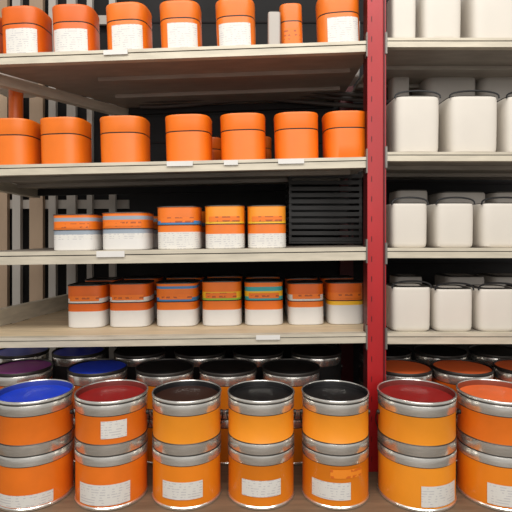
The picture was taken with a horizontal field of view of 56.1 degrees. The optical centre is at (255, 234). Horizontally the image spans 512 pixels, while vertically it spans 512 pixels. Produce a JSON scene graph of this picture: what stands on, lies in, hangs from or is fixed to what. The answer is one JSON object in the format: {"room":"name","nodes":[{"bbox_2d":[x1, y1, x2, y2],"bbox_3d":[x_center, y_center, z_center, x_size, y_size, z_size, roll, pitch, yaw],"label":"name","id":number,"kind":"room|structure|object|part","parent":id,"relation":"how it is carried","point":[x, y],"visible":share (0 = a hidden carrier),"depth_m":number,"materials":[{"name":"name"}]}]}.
{"room":"hardware store","nodes":[
{"label":"hardware store","id":0,"kind":"room"},
{"bbox_3d":[0.000,1.125,1.050,8.000,0.050,5.100,0,0,0],"label":"floor","id":1,"kind":"structure","parent":0,"visible":0},
{"bbox_2d":[0,0,511,511],"bbox_3d":[-0.175,-0.200,2.160,3.231,2.600,1.320,0,0,0],"label":"shelving unit","id":2,"kind":"object","parent":1,"relation":"on","point":[35,277],"visible":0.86,"depth_m":2.05,"materials":[{"name":"paint"}]},
{"bbox_2d":[0,17,2,53],"bbox_3d":[-1.100,-0.772,1.910,0.180,0.202,0.176,0,0,3],"label":"pail","id":3,"kind":"object","parent":2,"relation":"on","point":[1,34],"visible":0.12,"depth_m":1.91,"materials":[{"name":"plastic"}]},
{"bbox_2d":[8,90,22,117],"bbox_3d":[-1.075,-0.473,2.150,0.060,0.425,0.060,0,0,0],"label":"post","id":4,"kind":"object","parent":2,"relation":"on","point":[15,99],"visible":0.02,"depth_m":2.12,"materials":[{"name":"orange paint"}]},
{"bbox_2d":[0,73,37,97],"bbox_3d":[-1.145,-0.808,2.280,0.168,0.272,0.168,0,0,0],"label":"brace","id":5,"kind":"object","parent":2,"relation":"on","point":[4,92],"visible":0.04,"depth_m":2.27,"materials":[{"name":"grey metal"}]},
{"bbox_2d":[0,118,41,164],"bbox_3d":[-0.954,-0.358,1.912,0.178,0.190,0.178,-1,0,0],"label":"pail","id":6,"kind":"object","parent":2,"relation":"on","point":[20,138],"visible":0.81,"depth_m":1.83,"materials":[{"name":"plastic"}]},
{"bbox_2d":[0,347,49,362],"bbox_3d":[-1.090,0.712,2.239,0.248,0.352,0.244,0,0,0],"label":"paint can","id":7,"kind":"object","parent":2,"relation":"on","point":[6,354],"visible":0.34,"depth_m":2.20,"materials":[{"name":"metal"}]},
{"bbox_2d":[0,358,52,388],"bbox_3d":[-0.958,0.712,1.969,0.248,0.352,0.244,0,0,0],"label":"paint can","id":8,"kind":"object","parent":2,"relation":"on","point":[21,370],"visible":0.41,"depth_m":1.93,"materials":[{"name":"metal"}]},
{"bbox_2d":[1,5,52,53],"bbox_3d":[-0.904,-0.779,1.903,0.168,0.201,0.163,0,0,5],"label":"pail","id":9,"kind":"object","parent":2,"relation":"on","point":[25,29],"visible":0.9,"depth_m":1.83,"materials":[{"name":"plastic"}]},
{"bbox_2d":[0,379,74,511],"bbox_3d":[-0.764,0.712,1.664,0.268,0.352,0.263,0,0,0],"label":"paint can","id":10,"kind":"object","parent":2,"relation":"on","point":[37,427],"visible":0.98,"depth_m":1.56,"materials":[{"name":"metal"}]},
{"bbox_3d":[-1.258,-0.150,2.760,1.065,2.500,0.120,0,0,0],"label":"slatted panel","id":11,"kind":"part","parent":2,"relation":"part of","materials":[{"name":"beige wood"}]},
{"bbox_2d":[40,117,91,163],"bbox_3d":[-0.752,-0.362,1.910,0.174,0.190,0.174,-1,0,3],"label":"pail","id":12,"kind":"object","parent":2,"relation":"on","point":[63,139],"visible":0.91,"depth_m":1.83,"materials":[{"name":"plastic"}]},
{"bbox_2d":[52,32,81,95],"bbox_3d":[-0.860,-0.819,2.280,0.168,0.272,0.168,0,0,0],"label":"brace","id":13,"kind":"object","parent":2,"relation":"on","point":[52,32],"visible":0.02,"depth_m":2.21,"materials":[{"name":"grey metal"}]},
{"bbox_2d":[52,4,99,51],"bbox_3d":[-0.710,-0.786,1.903,0.168,0.201,0.164,0,0,-4],"label":"pail","id":14,"kind":"object","parent":2,"relation":"on","point":[75,26],"visible":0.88,"depth_m":1.82,"materials":[{"name":"plastic"}]},
{"bbox_2d":[53,214,102,250],"bbox_3d":[-0.698,-0.010,1.903,0.172,0.139,0.172,-1,0,0],"label":"tin","id":15,"kind":"object","parent":2,"relation":"on","point":[72,232],"visible":0.91,"depth_m":1.82,"materials":[{"name":"white metal"}]},
{"bbox_2d":[51,347,105,380],"bbox_3d":[-0.824,0.712,2.239,0.248,0.352,0.244,0,0,0],"label":"paint can","id":16,"kind":"object","parent":2,"relation":"on","point":[63,357],"visible":0.36,"depth_m":2.15,"materials":[{"name":"metal"}]},
{"bbox_2d":[68,281,110,327],"bbox_3d":[-0.708,0.294,2.053,0.160,0.176,0.160,-1,0,0],"label":"tin","id":17,"kind":"object","parent":2,"relation":"on","point":[88,302],"visible":0.91,"depth_m":1.98,"materials":[{"name":"orange metal"}]},
{"bbox_2d":[67,358,127,462],"bbox_3d":[-0.647,0.712,1.969,0.248,0.352,0.244,0,0,0],"label":"paint can","id":18,"kind":"object","parent":2,"relation":"on","point":[82,373],"visible":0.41,"depth_m":1.91,"materials":[{"name":"metal"}]},
{"bbox_2d":[85,277,123,281],"bbox_3d":[-0.708,0.292,2.248,0.157,0.180,0.157,-1,0,0],"label":"tin","id":19,"kind":"object","parent":2,"relation":"on","point":[111,279],"visible":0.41,"depth_m":2.23,"materials":[{"name":"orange metal"}]},
{"bbox_2d":[74,379,149,510],"bbox_3d":[-0.498,0.712,1.664,0.258,0.352,0.253,0,0,0],"label":"paint can","id":20,"kind":"object","parent":2,"relation":"on","point":[111,444],"visible":1,"depth_m":1.56,"materials":[{"name":"metal"}]},
{"bbox_2d":[100,115,149,162],"bbox_3d":[-0.518,-0.367,1.914,0.182,0.190,0.182,-1,0,0],"label":"pail","id":21,"kind":"object","parent":2,"relation":"on","point":[124,138],"visible":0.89,"depth_m":1.83,"materials":[{"name":"plastic"}]},
{"bbox_2d":[102,212,153,249],"bbox_3d":[-0.505,-0.015,1.909,0.183,0.144,0.183,-1,0,0],"label":"tin","id":22,"kind":"object","parent":2,"relation":"on","point":[121,230],"visible":1,"depth_m":1.82,"materials":[{"name":"white metal"}]},
{"bbox_2d":[106,2,152,49],"bbox_3d":[-0.500,-0.794,1.904,0.168,0.201,0.163,0,0,5],"label":"pail","id":23,"kind":"object","parent":2,"relation":"on","point":[129,24],"visible":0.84,"depth_m":1.83,"materials":[{"name":"plastic"}]},
{"bbox_2d":[109,280,154,326],"bbox_3d":[-0.529,0.290,2.059,0.173,0.181,0.173,-1,0,0],"label":"tin","id":24,"kind":"object","parent":2,"relation":"on","point":[131,301],"visible":1,"depth_m":1.98,"materials":[{"name":"orange metal"}]},
{"bbox_2d":[114,346,165,379],"bbox_3d":[-0.540,0.712,2.239,0.248,0.352,0.244,0,0,0],"label":"paint can","id":25,"kind":"object","parent":2,"relation":"on","point":[133,355],"visible":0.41,"depth_m":2.17,"materials":[{"name":"metal"}]},
{"bbox_2d":[123,275,162,317],"bbox_3d":[-0.529,0.288,2.268,0.170,0.184,0.170,-1,0,0],"label":"tin","id":26,"kind":"object","parent":2,"relation":"on","point":[156,278],"visible":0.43,"depth_m":2.20,"materials":[{"name":"orange metal"}]},
{"bbox_2d":[153,215,157,247],"bbox_3d":[-0.505,-0.014,2.170,0.180,0.141,0.180,-1,0,0],"label":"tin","id":27,"kind":"object","parent":2,"relation":"on","point":[154,216],"visible":0.1,"depth_m":2.09,"materials":[{"name":"orange metal"}]},
{"bbox_2d":[135,358,193,464],"bbox_3d":[-0.372,0.712,1.969,0.248,0.352,0.244,0,0,0],"label":"paint can","id":28,"kind":"object","parent":2,"relation":"on","point":[154,373],"visible":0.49,"depth_m":1.89,"materials":[{"name":"metal"}]},
{"bbox_2d":[156,279,199,326],"bbox_3d":[-0.331,0.287,2.062,0.178,0.181,0.178,-1,0,0],"label":"tin","id":29,"kind":"object","parent":2,"relation":"on","point":[178,300],"visible":1,"depth_m":1.98,"materials":[{"name":"orange metal"}]},
{"bbox_2d":[157,206,201,248],"bbox_3d":[-0.299,-0.028,1.901,0.168,0.164,0.168,-1,0,0],"label":"tin","id":30,"kind":"object","parent":2,"relation":"on","point":[179,227],"visible":1,"depth_m":1.82,"materials":[{"name":"metal"}]},
{"bbox_2d":[160,0,201,47],"bbox_3d":[-0.295,-0.801,1.901,0.165,0.201,0.161,0,0,-4],"label":"pail","id":31,"kind":"object","parent":2,"relation":"on","point":[180,20],"visible":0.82,"depth_m":1.82,"materials":[{"name":"plastic"}]},
{"bbox_2d":[166,274,204,316],"bbox_3d":[-0.331,0.285,2.275,0.174,0.184,0.174,-1,0,0],"label":"tin","id":32,"kind":"object","parent":2,"relation":"on","point":[179,276],"visible":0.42,"depth_m":2.21,"materials":[{"name":"orange metal"}]},
{"bbox_2d":[151,380,222,510],"bbox_3d":[-0.239,0.712,1.664,0.251,0.352,0.246,0,0,0],"label":"paint can","id":33,"kind":"object","parent":2,"relation":"on","point":[187,420],"visible":1,"depth_m":1.56,"materials":[{"name":"metal"}]},
{"bbox_2d":[165,114,211,160],"bbox_3d":[-0.265,-0.373,1.912,0.178,0.190,0.178,-1,0,3],"label":"pail","id":34,"kind":"object","parent":2,"relation":"on","point":[188,136],"visible":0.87,"depth_m":1.83,"materials":[{"name":"plastic"}]},
{"bbox_2d":[174,345,224,379],"bbox_3d":[-0.261,0.712,2.239,0.248,0.352,0.244,0,0,0],"label":"paint can","id":35,"kind":"object","parent":2,"relation":"on","point":[197,354],"visible":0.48,"depth_m":2.18,"materials":[{"name":"metal"}]},
{"bbox_2d":[202,210,205,246],"bbox_3d":[-0.299,-0.026,2.161,0.164,0.161,0.164,-1,0,0],"label":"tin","id":36,"kind":"object","parent":2,"relation":"on","point":[203,211],"visible":0.14,"depth_m":2.10,"materials":[{"name":"metal"}]},
{"bbox_2d":[212,137,221,159],"bbox_3d":[-0.234,-0.356,2.182,0.183,0.154,0.183,-1,0,0],"label":"pail","id":37,"kind":"object","parent":2,"relation":"on","point":[216,142],"visible":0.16,"depth_m":2.10,"materials":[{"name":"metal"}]},
{"bbox_2d":[202,278,241,325],"bbox_3d":[-0.144,0.282,2.057,0.169,0.185,0.169,-1,0,0],"label":"tin","id":38,"kind":"object","parent":2,"relation":"on","point":[221,297],"visible":1,"depth_m":1.98,"materials":[{"name":"orange metal"}]},
{"bbox_2d":[205,205,244,248],"bbox_3d":[-0.120,-0.031,1.895,0.156,0.166,0.156,-1,0,0],"label":"tin","id":39,"kind":"object","parent":2,"relation":"on","point":[224,224],"visible":1,"depth_m":1.82,"materials":[{"name":"metal"}]},
{"bbox_2d":[207,273,242,314],"bbox_3d":[-0.144,0.280,2.261,0.166,0.188,0.166,-1,0,0],"label":"tin","id":40,"kind":"object","parent":2,"relation":"on","point":[215,275],"visible":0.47,"depth_m":2.23,"materials":[{"name":"orange metal"}]},
{"bbox_2d":[199,358,256,464],"bbox_3d":[-0.115,0.712,1.969,0.248,0.352,0.244,0,0,0],"label":"paint can","id":41,"kind":"object","parent":2,"relation":"on","point":[225,373],"visible":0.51,"depth_m":1.87,"materials":[{"name":"metal"}]},
{"bbox_2d":[215,0,255,45],"bbox_3d":[-0.080,-0.808,1.899,0.160,0.201,0.156,0,0,3],"label":"pail","id":42,"kind":"object","parent":2,"relation":"on","point":[235,19],"visible":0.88,"depth_m":1.82,"materials":[{"name":"plastic"}]},
{"bbox_2d":[220,113,265,159],"bbox_3d":[-0.050,-0.378,1.912,0.178,0.190,0.178,-1,0,3],"label":"pail","id":43,"kind":"object","parent":2,"relation":"on","point":[242,134],"visible":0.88,"depth_m":1.83,"materials":[{"name":"plastic"}]},
{"bbox_2d":[245,210,245,245],"bbox_3d":[-0.120,-0.029,2.155,0.152,0.162,0.152,-1,0,0],"label":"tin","id":44,"kind":"object","parent":2,"relation":"on","point":[245,210],"visible":0.12,"depth_m":2.13,"materials":[{"name":"metal"}]},
{"bbox_2d":[139,92,362,108],"bbox_3d":[-0.010,-0.703,2.450,1.188,0.092,0.124,0,0,0],"label":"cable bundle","id":45,"kind":"object","parent":2,"relation":"on","point":[343,96],"visible":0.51,"depth_m":2.49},
{"bbox_2d":[233,344,282,379],"bbox_3d":[0.009,0.712,2.239,0.248,0.352,0.244,0,0,0],"label":"paint can","id":46,"kind":"object","parent":2,"relation":"on","point":[259,354],"visible":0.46,"depth_m":2.18,"materials":[{"name":"metal"}]},
{"bbox_2d":[226,380,295,509],"bbox_3d":[0.017,0.712,1.664,0.244,0.352,0.240,0,0,0],"label":"paint can","id":47,"kind":"object","parent":2,"relation":"on","point":[260,414],"visible":1,"depth_m":1.57,"materials":[{"name":"metal"}]},
{"bbox_2d":[245,274,279,278],"bbox_3d":[0.033,0.280,2.255,0.161,0.184,0.161,-1,0,0],"label":"tin","id":48,"kind":"object","parent":2,"relation":"on","point":[248,276],"visible":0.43,"depth_m":2.20,"materials":[{"name":"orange metal"}]},
{"bbox_2d":[244,278,282,324],"bbox_3d":[0.033,0.282,2.055,0.165,0.181,0.165,-1,0,0],"label":"tin","id":49,"kind":"object","parent":2,"relation":"on","point":[263,299],"visible":1,"depth_m":1.98,"materials":[{"name":"orange metal"}]},
{"bbox_2d":[247,205,285,247],"bbox_3d":[0.042,-0.032,1.893,0.152,0.163,0.152,-1,0,0],"label":"tin","id":50,"kind":"object","parent":2,"relation":"on","point":[266,224],"visible":0.99,"depth_m":1.82,"materials":[{"name":"metal"}]},
{"bbox_2d":[265,136,271,158],"bbox_3d":[-0.019,-0.361,2.182,0.183,0.154,0.183,-1,0,0],"label":"pail","id":51,"kind":"object","parent":2,"relation":"on","point":[268,140],"visible":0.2,"depth_m":2.11,"materials":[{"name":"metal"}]},
{"bbox_2d":[268,11,279,43],"bbox_3d":[0.071,-0.796,1.900,0.050,0.161,0.050,0,0,0],"label":"plastic container","id":52,"kind":"object","parent":2,"relation":"on","point":[273,16],"visible":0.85,"depth_m":1.88,"materials":[{"name":"plastic"}]},
{"bbox_2d":[262,358,319,464],"bbox_3d":[0.143,0.712,1.969,0.248,0.352,0.244,0,0,0],"label":"paint can","id":53,"kind":"object","parent":2,"relation":"on","point":[296,373],"visible":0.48,"depth_m":1.87,"materials":[{"name":"metal"}]},
{"bbox_2d":[279,3,302,43],"bbox_3d":[0.141,-0.821,1.940,0.096,0.208,0.091,0,0,2],"label":"pail","id":54,"kind":"object","parent":2,"relation":"on","point":[290,13],"visible":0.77,"depth_m":1.90,"materials":[{"name":"plastic"}]},
{"bbox_2d":[274,112,317,158],"bbox_3d":[0.159,-0.382,1.909,0.174,0.190,0.174,-1,0,1],"label":"pail","id":55,"kind":"object","parent":2,"relation":"on","point":[295,133],"visible":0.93,"depth_m":1.83,"materials":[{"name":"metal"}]},
{"bbox_2d":[284,275,316,315],"bbox_3d":[0.208,0.282,2.235,0.149,0.176,0.149,-1,0,0],"label":"tin","id":56,"kind":"object","parent":2,"relation":"on","point":[294,277],"visible":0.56,"depth_m":2.20,"materials":[{"name":"orange metal"}]},
{"bbox_2d":[286,280,323,324],"bbox_3d":[0.208,0.284,2.048,0.152,0.172,0.152,-1,0,0],"label":"tin","id":57,"kind":"object","parent":2,"relation":"on","point":[305,299],"visible":1,"depth_m":1.98,"materials":[{"name":"orange metal"}]},
{"bbox_2d":[291,344,342,379],"bbox_3d":[0.279,0.712,2.239,0.248,0.352,0.244,0,0,0],"label":"paint can","id":58,"kind":"object","parent":2,"relation":"on","point":[327,357],"visible":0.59,"depth_m":2.16,"materials":[{"name":"metal"}]},
{"bbox_3d":[0.373,-0.200,2.636,2.133,2.600,0.028,0,0,0],"label":"panel","id":59,"kind":"part","parent":2,"relation":"part of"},
{"bbox_2d":[285,172,361,243],"bbox_3d":[0.319,-0.126,2.333,0.335,0.330,0.266,0,0,0],"label":"crate","id":60,"kind":"object","parent":2,"relation":"on","point":[298,210],"visible":0.9,"depth_m":2.20,"materials":[{"name":"black plastic"}]},
{"bbox_2d":[300,380,369,509],"bbox_3d":[0.273,0.712,1.664,0.244,0.352,0.240,0,0,0],"label":"paint can","id":61,"kind":"object","parent":2,"relation":"on","point":[335,413],"visible":1,"depth_m":1.57,"materials":[{"name":"metal"}]},
{"bbox_2d":[319,275,352,315],"bbox_3d":[0.374,0.280,2.235,0.149,0.176,0.149,-1,0,0],"label":"tin","id":62,"kind":"object","parent":2,"relation":"on","point":[323,278],"visible":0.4,"depth_m":2.18,"materials":[{"name":"orange metal"}]},
{"bbox_2d":[316,0,359,41],"bbox_3d":[0.323,-0.823,1.906,0.172,0.201,0.167,0,0,5],"label":"pail","id":63,"kind":"object","parent":2,"relation":"on","point":[336,20],"visible":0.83,"depth_m":1.83,"materials":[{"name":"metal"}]},
{"bbox_2d":[322,110,364,157],"bbox_3d":[0.349,-0.386,1.905,0.166,0.190,0.166,-1,0,-2],"label":"pail","id":64,"kind":"object","parent":2,"relation":"on","point":[343,132],"visible":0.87,"depth_m":1.83,"materials":[{"name":"plastic"}]},
{"bbox_2d":[325,279,362,323],"bbox_3d":[0.374,0.281,2.048,0.152,0.172,0.152,-1,0,0],"label":"tin","id":65,"kind":"object","parent":2,"relation":"on","point":[343,297],"visible":1,"depth_m":1.98,"materials":[{"name":"orange metal"}]},
{"bbox_3d":[0.487,-0.200,2.596,0.069,2.600,0.048,0,0,0],"label":"upright post","id":66,"kind":"part","parent":2,"relation":"part of","materials":[{"name":"black metal"}]},
{"bbox_2d":[349,21,359,85],"bbox_3d":[0.399,-0.863,2.280,0.168,0.272,0.168,0,0,0],"label":"brace","id":67,"kind":"object","parent":2,"relation":"on","point":[356,77],"visible":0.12,"depth_m":2.23,"materials":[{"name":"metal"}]},
{"bbox_3d":[0.453,-0.200,1.832,0.069,2.600,0.076,0,0,0],"label":"upright post","id":68,"kind":"part","parent":2,"relation":"part of","materials":[{"name":"red metal"}]},
{"bbox_2d":[358,345,411,385],"bbox_3d":[0.601,0.712,2.239,0.248,0.352,0.244,0,0,0],"label":"paint can","id":69,"kind":"object","parent":2,"relation":"on","point":[392,351],"visible":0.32,"depth_m":2.22,"materials":[{"name":"metal"}]},
{"bbox_2d":[388,77,408,102],"bbox_3d":[0.666,-0.537,2.242,0.082,0.452,0.082,0,0,0],"label":"plastic container","id":70,"kind":"object","parent":2,"relation":"on","point":[395,84],"visible":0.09,"depth_m":2.20,"materials":[{"name":"plastic"}]},
{"bbox_2d":[387,0,415,37],"bbox_3d":[0.564,-0.831,1.869,0.094,0.183,0.094,0,0,0],"label":"plastic container","id":71,"kind":"object","parent":2,"relation":"on","point":[401,14],"visible":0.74,"depth_m":1.82,"materials":[{"name":"plastic"}]},
{"bbox_2d":[389,274,421,283],"bbox_3d":[0.705,0.278,2.266,0.128,0.178,0.128,0,0,0],"label":"plastic container","id":72,"kind":"object","parent":2,"relation":"on","point":[393,278],"visible":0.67,"depth_m":2.21,"materials":[{"name":"plastic"}]},
{"bbox_2d":[386,197,428,247],"bbox_3d":[0.586,-0.049,1.893,0.145,0.195,0.141,0,0,0],"label":"plastic container","id":73,"kind":"object","parent":2,"relation":"on","point":[406,223],"visible":0.85,"depth_m":1.82,"materials":[{"name":"plastic"}]},
{"bbox_2d":[389,190,426,204],"bbox_3d":[0.720,-0.081,2.278,0.152,0.258,0.152,0,0,0],"label":"plastic container","id":74,"kind":"object","parent":2,"relation":"on","point":[394,194],"visible":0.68,"depth_m":2.20,"materials":[{"name":"plastic"}]},
{"bbox_2d":[386,280,431,330],"bbox_3d":[0.594,0.270,1.899,0.157,0.195,0.153,0,0,0],"label":"plastic container","id":75,"kind":"object","parent":2,"relation":"on","point":[407,304],"visible":0.93,"depth_m":1.82,"materials":[{"name":"plastic"}]},
{"bbox_2d":[386,358,432,380],"bbox_3d":[0.598,0.712,1.969,0.248,0.352,0.244,0,0,0],"label":"paint can","id":76,"kind":"object","parent":2,"relation":"on","point":[395,368],"visible":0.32,"depth_m":1.92,"materials":[{"name":"metal"}]},
{"bbox_2d":[386,90,440,151],"bbox_3d":[0.617,-0.432,1.911,0.180,0.241,0.177,0,0,0],"label":"plastic container","id":77,"kind":"object","parent":2,"relation":"on","point":[412,122],"visible":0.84,"depth_m":1.82,"materials":[{"name":"plastic"}]},
{"bbox_2d":[375,379,456,511],"bbox_3d":[0.553,0.712,1.664,0.275,0.352,0.270,0,0,0],"label":"paint can","id":78,"kind":"object","parent":2,"relation":"on","point":[417,438],"visible":1,"depth_m":1.55,"materials":[{"name":"metal"}]},
{"bbox_2d":[415,0,460,37],"bbox_3d":[0.712,-0.845,1.899,0.153,0.211,0.153,0,0,0],"label":"plastic container","id":79,"kind":"object","parent":2,"relation":"on","point":[434,18],"visible":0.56,"depth_m":1.82,"materials":[{"name":"plastic"}]},
{"bbox_2d":[413,344,467,366],"bbox_3d":[0.857,0.712,2.239,0.248,0.352,0.244,0,0,0],"label":"paint can","id":80,"kind":"object","parent":2,"relation":"on","point":[427,353],"visible":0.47,"depth_m":2.20,"materials":[{"name":"metal"}]},
{"bbox_2d":[412,77,474,102],"bbox_3d":[0.903,-0.546,2.325,0.244,0.470,0.244,0,0,0],"label":"plastic container","id":81,"kind":"object","parent":2,"relation":"on","point":[444,86],"visible":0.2,"depth_m":2.20,"materials":[{"name":"plastic"}]},
{"bbox_2d":[426,197,475,247],"bbox_3d":[0.760,-0.049,1.897,0.153,0.195,0.149,0,0,0],"label":"plastic container","id":82,"kind":"object","parent":2,"relation":"on","point":[449,225],"visible":0.94,"depth_m":1.82,"materials":[{"name":"plastic"}]},
{"bbox_2d":[428,282,473,330],"bbox_3d":[0.756,0.273,1.897,0.153,0.188,0.149,0,0,0],"label":"plastic container","id":83,"kind":"object","parent":2,"relation":"on","point":[450,305],"visible":0.83,"depth_m":1.82,"materials":[{"name":"plastic"}]},
{"bbox_2d":[427,191,484,203],"bbox_3d":[0.957,-0.077,2.315,0.224,0.250,0.224,0,0,0],"label":"plastic container","id":84,"kind":"object","parent":2,"relation":"on","point":[477,196],"visible":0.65,"depth_m":2.21,"materials":[{"name":"plastic"}]},
{"bbox_2d":[435,273,483,285],"bbox_3d":[0.969,0.278,2.295,0.185,0.178,0.185,0,0,0],"label":"plastic container","id":85,"kind":"object","parent":2,"relation":"on","point":[472,279],"visible":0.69,"depth_m":2.21,"materials":[{"name":"plastic"}]},
{"bbox_2d":[431,358,493,462],"bbox_3d":[0.843,0.712,1.969,0.248,0.352,0.244,0,0,0],"label":"paint can","id":86,"kind":"object","parent":2,"relation":"on","point":[448,372],"visible":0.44,"depth_m":1.92,"materials":[{"name":"metal"}]},
{"bbox_2d":[438,90,499,151],"bbox_3d":[0.833,-0.432,1.919,0.196,0.242,0.193,0,0,0],"label":"plastic container","id":87,"kind":"object","parent":2,"relation":"on","point":[467,123],"visible":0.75,"depth_m":1.82,"materials":[{"name":"plastic"}]},
{"bbox_2d":[456,379,511,511],"bbox_3d":[0.834,0.712,1.664,0.275,0.352,0.270,0,0,0],"label":"paint can","id":88,"kind":"object","parent":2,"relation":"on","point":[484,406],"visible":0.98,"depth_m":1.58,"materials":[{"name":"metal"}]},
{"bbox_2d":[460,0,511,37],"bbox_3d":[0.918,-0.846,1.917,0.189,0.214,0.189,0,0,0],"label":"plastic container","id":89,"kind":"object","parent":2,"relation":"on","point":[479,18],"visible":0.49,"depth_m":1.82,"materials":[{"name":"plastic"}]},
{"bbox_2d":[465,282,511,330],"bbox_3d":[0.921,0.273,1.897,0.153,0.188,0.149,0,0,0],"label":"plastic container","id":90,"kind":"object","parent":2,"relation":"on","point":[491,304],"visible":0.9,"depth_m":1.82,"materials":[{"name":"plastic"}]},
{"bbox_2d":[468,344,511,366],"bbox_3d":[1.117,0.712,2.239,0.248,0.352,0.244,0,0,0],"label":"paint can","id":91,"kind":"object","parent":2,"relation":"on","point":[484,353],"visible":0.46,"depth_m":2.21,"materials":[{"name":"metal"}]},
{"bbox_2d":[471,197,511,247],"bbox_3d":[0.943,-0.049,1.907,0.172,0.195,0.169,0,0,0],"label":"plastic container","id":92,"kind":"object","parent":2,"relation":"on","point":[492,222],"visible":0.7,"depth_m":1.82,"materials":[{"name":"plastic"}]},
{"bbox_2d":[475,77,511,100],"bbox_3d":[1.149,-0.546,2.315,0.224,0.468,0.224,0,0,0],"label":"plastic container","id":93,"kind":"object","parent":2,"relation":"on","point":[502,86],"visible":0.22,"depth_m":2.20,"materials":[{"name":"plastic"}]},
{"bbox_2d":[477,273,511,285],"bbox_3d":[1.199,0.278,2.310,0.214,0.177,0.214,0,0,0],"label":"plastic container","id":94,"kind":"object","parent":2,"relation":"on","point":[488,277],"visible":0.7,"depth_m":2.24,"materials":[{"name":"plastic"}]},
{"bbox_2d":[485,191,511,202],"bbox_3d":[1.199,-0.077,2.310,0.214,0.250,0.214,0,0,0],"label":"plastic container","id":95,"kind":"object","parent":2,"relation":"on","point":[502,193],"visible":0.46,"depth_m":2.21,"materials":[{"name":"plastic"}]},
{"bbox_2d":[493,358,511,381],"bbox_3d":[1.101,0.712,1.969,0.248,0.352,0.244,0,0,0],"label":"paint can","id":96,"kind":"object","parent":2,"relation":"on","point":[502,368],"visible":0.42,"depth_m":1.96,"materials":[{"name":"metal"}]},
{"bbox_2d":[496,92,511,151],"bbox_3d":[1.038,-0.432,1.907,0.173,0.240,0.169,0,0,0],"label":"plastic container","id":97,"kind":"object","parent":2,"relation":"on","point":[504,106],"visible":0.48,"depth_m":1.85,"materials":[{"name":"plastic"}]}
]}

